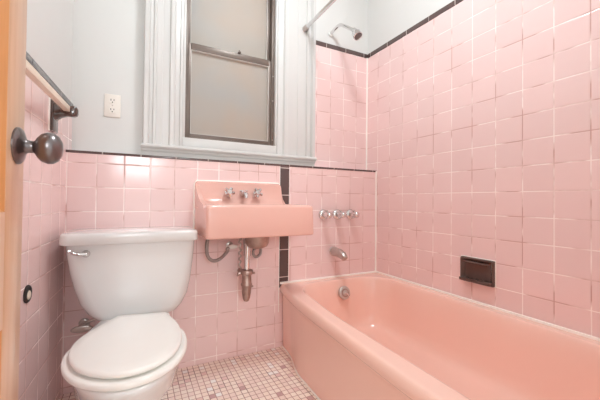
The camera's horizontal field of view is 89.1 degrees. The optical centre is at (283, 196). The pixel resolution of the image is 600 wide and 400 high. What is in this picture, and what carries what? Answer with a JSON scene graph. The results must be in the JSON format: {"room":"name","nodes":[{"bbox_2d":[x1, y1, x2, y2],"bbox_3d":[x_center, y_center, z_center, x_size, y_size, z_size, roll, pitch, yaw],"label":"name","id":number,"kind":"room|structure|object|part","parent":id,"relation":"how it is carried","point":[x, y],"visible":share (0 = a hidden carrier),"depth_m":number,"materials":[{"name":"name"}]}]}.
{"room":"bathroom","nodes":[
{"label":"bathroom","id":0,"kind":"room"},
{"bbox_2d":[18,0,73,399],"bbox_3d":[-0.677,-0.407,0.561,0.103,2.500,2.100,1,-1,-23],"label":"wall","id":1,"kind":"structure","parent":0,"point":[49,35],"depth_m":1.08,"materials":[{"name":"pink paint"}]},
{"bbox_2d":[23,285,31,302],"bbox_3d":[-0.788,0.302,0.942,0.012,0.054,0.054,1,-1,-22],"label":"door stop","id":2,"kind":"object","parent":1,"relation":"attached to","point":[27,294],"visible":1,"depth_m":0.93,"materials":[{"name":"black rubber"}]},
{"bbox_2d":[26,60,78,133],"bbox_3d":[-0.707,-0.299,0.862,0.086,0.119,0.688,1,-1,-23],"label":"towel bar","id":3,"kind":"object","parent":1,"relation":"attached to","point":[58,109],"visible":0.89,"depth_m":1.10,"materials":[{"name":"silver metal"}]},
{"bbox_2d":[58,346,317,399],"bbox_3d":[0.298,0.889,-0.483,3.000,0.100,4.700,1,-1,-26],"label":"floor","id":4,"kind":"structure","parent":0,"point":[269,374],"depth_m":1.42,"materials":[{"name":"tile"}]},
{"bbox_2d":[59,226,197,399],"bbox_3d":[-0.535,0.494,1.079,0.499,0.714,0.756,1,-1,-26],"label":"toilet","id":5,"kind":"object","parent":4,"relation":"on","point":[128,280],"visible":1,"depth_m":1.14,"materials":[{"name":"white ceramic"}]},
{"bbox_3d":[-0.755,0.211,1.122,0.071,0.034,0.028,1,-1,-26],"label":"flush lever","id":6,"kind":"part","parent":5,"relation":"part of","materials":[{"name":"silver metal"}]},
{"bbox_3d":[-0.480,0.469,0.946,0.341,0.018,0.449,1,-1,-26],"label":"seat","id":7,"kind":"part","parent":5,"relation":"part of","materials":[{"name":"white plastic"}]},
{"bbox_3d":[-0.483,0.444,0.954,0.309,0.019,0.433,1,-1,-26],"label":"lid","id":8,"kind":"part","parent":5,"relation":"part of","materials":[{"name":"white plastic"}]},
{"bbox_3d":[-0.539,0.665,1.066,0.332,0.372,0.737,1,-1,-26],"label":"bowl","id":9,"kind":"part","parent":5,"relation":"part of","materials":[{"name":"white ceramic"}]},
{"bbox_3d":[-0.640,0.163,1.308,0.499,0.048,0.258,1,-1,-26],"label":"tank lid","id":10,"kind":"part","parent":5,"relation":"part of","materials":[{"name":"white ceramic"}]},
{"bbox_3d":[-0.642,0.335,1.311,0.474,0.308,0.232,1,-1,-26],"label":"tank","id":11,"kind":"part","parent":5,"relation":"part of","materials":[{"name":"white ceramic"}]},
{"bbox_2d":[280,271,599,399],"bbox_3d":[0.611,0.679,1.153,0.816,0.376,1.632,1,-1,-26],"label":"bathtub","id":12,"kind":"object","parent":4,"relation":"on","point":[371,335],"visible":1,"depth_m":1.31,"materials":[{"name":"pink ceramic"}]},
{"bbox_3d":[0.367,0.581,1.836,0.078,0.076,0.035,1,-1,-26],"label":"overflow plate","id":13,"kind":"part","parent":12,"relation":"part of","materials":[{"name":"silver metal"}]},
{"bbox_2d":[61,150,376,394],"bbox_3d":[-0.203,0.337,1.725,1.800,1.053,0.109,1,-1,-26],"label":"wall","id":14,"kind":"structure","parent":0,"point":[103,189],"depth_m":1.61,"materials":[{"name":"pink tile"}]},
{"bbox_2d":[70,318,95,332],"bbox_3d":[-0.845,0.536,1.315,0.117,0.090,0.078,1,-1,-26],"label":"supply valve","id":15,"kind":"object","parent":14,"relation":"attached to","point":[84,326],"visible":0.84,"depth_m":1.28,"materials":[{"name":"silver metal"}]},
{"bbox_3d":[-0.849,0.558,1.278,0.080,0.028,0.016,1,-1,-26],"label":"handle","id":16,"kind":"part","parent":15,"relation":"part of","materials":[{"name":"silver metal"}]},
{"bbox_2d":[226,241,237,248],"bbox_3d":[-0.275,0.261,1.600,0.052,0.040,0.064,1,-1,-26],"label":"supply valve","id":17,"kind":"object","parent":14,"relation":"attached to","point":[229,244],"visible":0.94,"depth_m":1.58,"materials":[{"name":"silver metal"}]},
{"bbox_3d":[-0.263,0.261,1.577,0.052,0.022,0.012,1,-1,-26],"label":"handle","id":18,"kind":"part","parent":17,"relation":"part of","materials":[{"name":"plastic"}]},
{"bbox_2d":[193,180,313,301],"bbox_3d":[-0.155,0.225,1.527,0.538,0.616,0.307,1,-1,-26],"label":"sink","id":19,"kind":"object","parent":14,"relation":"attached to","point":[255,212],"visible":0.99,"depth_m":1.48,"materials":[{"name":"ceramic"}]},
{"bbox_3d":[-0.285,-0.021,1.575,0.055,0.054,0.066,1,-1,-26],"label":"tap handle","id":20,"kind":"part","parent":19,"relation":"part of","materials":[{"name":"silver metal"}]},
{"bbox_3d":[-0.220,0.290,1.543,0.019,0.153,0.019,1,-1,-26],"label":"chain","id":21,"kind":"part","parent":19,"relation":"part of","materials":[{"name":"silver metal"}]},
{"bbox_3d":[-0.206,-0.010,1.589,0.042,0.045,0.094,1,-1,-26],"label":"spout","id":22,"kind":"part","parent":19,"relation":"part of","materials":[{"name":"silver metal"}]},
{"bbox_2d":[195,181,313,239],"bbox_3d":[-0.149,0.057,1.529,0.531,0.265,0.304,1,-1,-26],"label":"basin","id":23,"kind":"object","parent":19,"relation":"in","point":[223,209],"depth_m":1.44,"materials":[{"name":"ceramic"}]},
{"bbox_2d":[245,237,268,248],"bbox_3d":[-0.134,0.226,1.535,0.128,0.076,0.128,1,-1,-26],"label":"outlet","id":24,"kind":"object","parent":19,"relation":"attached to","point":[260,242],"depth_m":1.49,"materials":[{"name":"ceramic"}]},
{"bbox_3d":[-0.146,-0.018,1.642,0.055,0.054,0.066,1,-1,-26],"label":"tap handle","id":25,"kind":"part","parent":19,"relation":"part of","materials":[{"name":"silver metal"}]},
{"bbox_2d":[319,209,331,219],"bbox_3d":[0.264,0.114,1.850,0.066,0.066,0.085,1,-1,-26],"label":"tap","id":26,"kind":"object","parent":14,"relation":"attached to","point":[323,214],"visible":1,"depth_m":1.84,"materials":[{"name":"silver metal"}]},
{"bbox_3d":[0.269,0.111,1.846,0.054,0.055,0.073,1,-1,-26],"label":"handle","id":27,"kind":"part","parent":26,"relation":"part of","materials":[{"name":"silver metal"}]},
{"bbox_2d":[329,246,347,260],"bbox_3d":[0.341,0.348,1.858,0.062,0.072,0.135,1,-1,-26],"label":"tub spout","id":28,"kind":"object","parent":14,"relation":"attached to","point":[333,251],"visible":1,"depth_m":1.84,"materials":[{"name":"silver metal"}]},
{"bbox_2d":[332,209,345,219],"bbox_3d":[0.357,0.115,1.895,0.066,0.066,0.085,1,-1,-26],"label":"tap","id":29,"kind":"object","parent":14,"relation":"attached to","point":[337,214],"visible":1,"depth_m":1.89,"materials":[{"name":"silver metal"}]},
{"bbox_3d":[0.362,0.113,1.891,0.054,0.055,0.073,1,-1,-26],"label":"handle","id":30,"kind":"part","parent":29,"relation":"part of","materials":[{"name":"silver metal"}]},
{"bbox_2d":[346,209,359,218],"bbox_3d":[0.450,0.117,1.940,0.066,0.066,0.085,1,-1,-26],"label":"tap","id":31,"kind":"object","parent":14,"relation":"attached to","point":[350,214],"visible":0.99,"depth_m":1.93,"materials":[{"name":"silver metal"}]},
{"bbox_3d":[0.456,0.115,1.936,0.054,0.055,0.073,1,-1,-26],"label":"handle","id":32,"kind":"part","parent":31,"relation":"part of","materials":[{"name":"silver metal"}]},
{"bbox_2d":[71,0,367,169],"bbox_3d":[-0.351,-0.387,1.777,2.056,2.500,0.125,1,-1,-26],"label":"wall","id":33,"kind":"structure","parent":0,"point":[108,35],"depth_m":1.53,"materials":[{"name":"white paint"}]},
{"bbox_2d":[104,93,120,117],"bbox_3d":[-0.834,-0.442,1.482,0.070,0.112,0.010,1,-1,-26],"label":"wall outlet","id":34,"kind":"object","parent":33,"relation":"attached to","point":[112,103],"visible":1,"depth_m":1.48,"materials":[{"name":"beige plastic"}]},
{"bbox_2d":[109,107,115,113],"bbox_3d":[-0.833,-0.419,1.480,0.031,0.033,0.005,1,-1,-26],"label":"receptacle","id":35,"kind":"object","parent":34,"relation":"attached to","point":[112,110],"depth_m":1.48,"materials":[{"name":"beige plastic"}]},
{"bbox_2d":[109,97,115,103],"bbox_3d":[-0.833,-0.466,1.481,0.031,0.033,0.005,1,-1,-26],"label":"receptacle","id":36,"kind":"object","parent":34,"relation":"attached to","point":[112,100],"depth_m":1.48,"materials":[{"name":"beige plastic"}]},
{"bbox_2d":[141,0,316,165],"bbox_3d":[-0.274,-0.863,1.785,1.003,1.347,0.175,1,-1,-26],"label":"window","id":37,"kind":"structure","parent":33,"relation":"in","point":[229,80],"depth_m":1.76,"materials":[{"name":"white paint"}]},
{"bbox_3d":[-0.613,-0.902,1.568,0.190,1.282,0.054,1,-1,-26],"label":"casing","id":38,"kind":"part","parent":37,"relation":"part of","materials":[{"name":"white paint"}]},
{"bbox_3d":[-0.314,-1.042,1.800,0.464,0.416,0.005,1,-1,-26],"label":"pane","id":39,"kind":"part","parent":37,"relation":"part of","materials":[{"name":"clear glass"}]},
{"bbox_3d":[-0.312,-1.037,1.796,0.494,0.460,0.030,1,-1,-26],"label":"sash","id":40,"kind":"part","parent":37,"relation":"part of","materials":[{"name":"brown metal"}]},
{"bbox_3d":[-0.303,-0.576,1.761,0.494,0.511,0.030,1,-1,-26],"label":"sash","id":41,"kind":"part","parent":37,"relation":"part of","materials":[{"name":"brown metal"}]},
{"bbox_3d":[-0.305,-0.566,1.765,0.464,0.465,0.005,1,-1,-26],"label":"pane","id":42,"kind":"part","parent":37,"relation":"part of","materials":[{"name":"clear glass"}]},
{"bbox_3d":[-0.306,-0.796,1.783,0.524,0.974,0.069,1,-1,-26],"label":"frame","id":43,"kind":"part","parent":37,"relation":"part of","materials":[{"name":"brown metal"}]},
{"bbox_3d":[0.083,-0.890,1.903,0.255,1.282,0.054,1,-1,-26],"label":"casing","id":44,"kind":"part","parent":37,"relation":"part of","materials":[{"name":"white paint"}]},
{"bbox_2d":[302,0,335,31],"bbox_3d":[0.508,-1.066,1.155,0.050,0.050,1.718,1,-1,-26],"label":"curtain rod","id":45,"kind":"object","parent":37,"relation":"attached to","point":[305,27],"visible":1,"depth_m":1.78,"materials":[{"name":"silver metal"}]},
{"bbox_2d":[302,24,308,31],"bbox_3d":[0.142,-1.060,1.912,0.036,0.036,0.036,1,-1,-26],"label":"socket","id":46,"kind":"object","parent":45,"relation":"attached to","point":[305,28],"depth_m":1.90,"materials":[{"name":"silver metal"}]},
{"bbox_2d":[328,23,361,40],"bbox_3d":[0.383,-1.021,1.913,0.054,0.186,0.310,1,-1,-26],"label":"shower head","id":47,"kind":"object","parent":33,"relation":"attached to","point":[356,33],"visible":1,"depth_m":1.84},
{"bbox_3d":[0.371,-1.049,1.932,0.021,0.131,0.259,1,-1,-26],"label":"shower arm","id":48,"kind":"part","parent":47,"relation":"part of","materials":[{"name":"silver metal"}]},
{"bbox_2d":[367,0,599,337],"bbox_3d":[1.040,-0.378,1.357,0.103,2.500,2.050,1,-1,-26],"label":"wall","id":49,"kind":"structure","parent":0,"point":[483,126],"depth_m":1.40,"materials":[{"name":"pink tile"}]},
{"bbox_2d":[459,255,495,287],"bbox_3d":[0.912,0.353,1.443,0.036,0.122,0.167,1,-1,-26],"label":"soap dish","id":50,"kind":"object","parent":49,"relation":"attached to","point":[481,271],"visible":1,"depth_m":1.44,"materials":[{"name":"brown ceramic"}]},
{"bbox_2d":[459,276,491,286],"bbox_3d":[0.910,0.400,1.442,0.032,0.021,0.147,1,-1,-26],"label":"shelf","id":51,"kind":"object","parent":50,"relation":"attached to","point":[482,280],"depth_m":1.43,"materials":[{"name":"brown ceramic"}]},
{"bbox_3d":[0.915,0.317,1.445,0.017,0.011,0.125,1,-1,-26],"label":"grab rail","id":52,"kind":"part","parent":50,"relation":"part of","materials":[{"name":"brown ceramic"}]},
{"bbox_3d":[0.499,-0.400,0.125,2.150,2.500,0.120,1,-1,-26],"label":"wall","id":53,"kind":"structure","parent":0,"visible":0},
{"bbox_2d":[0,0,63,399],"bbox_3d":[-0.321,-0.179,0.210,0.163,2.018,0.731,1,-1,-26],"label":"door","id":54,"kind":"structure","parent":53,"relation":"in","point":[48,147],"depth_m":0.49,"materials":[{"name":"brown wood"}]},
{"bbox_3d":[-0.330,0.407,0.207,0.034,0.410,0.556,1,-1,-26],"label":"panel","id":55,"kind":"part","parent":54,"relation":"part of","materials":[{"name":"brown wood"}]},
{"bbox_3d":[-0.327,0.112,0.211,0.036,0.180,0.556,1,-1,-26],"label":"rail","id":56,"kind":"part","parent":54,"relation":"part of","materials":[{"name":"brown wood"}]},
{"bbox_3d":[-0.320,-0.528,0.219,0.034,1.100,0.556,1,-1,-26],"label":"panel","id":57,"kind":"part","parent":54,"relation":"part of","materials":[{"name":"brown wood"}]},
{"bbox_3d":[-0.421,-0.085,0.526,0.064,0.062,0.062,1,-1,-26],"label":"knob","id":58,"kind":"part","parent":54,"relation":"part of","materials":[{"name":"grey metal"}]}
]}

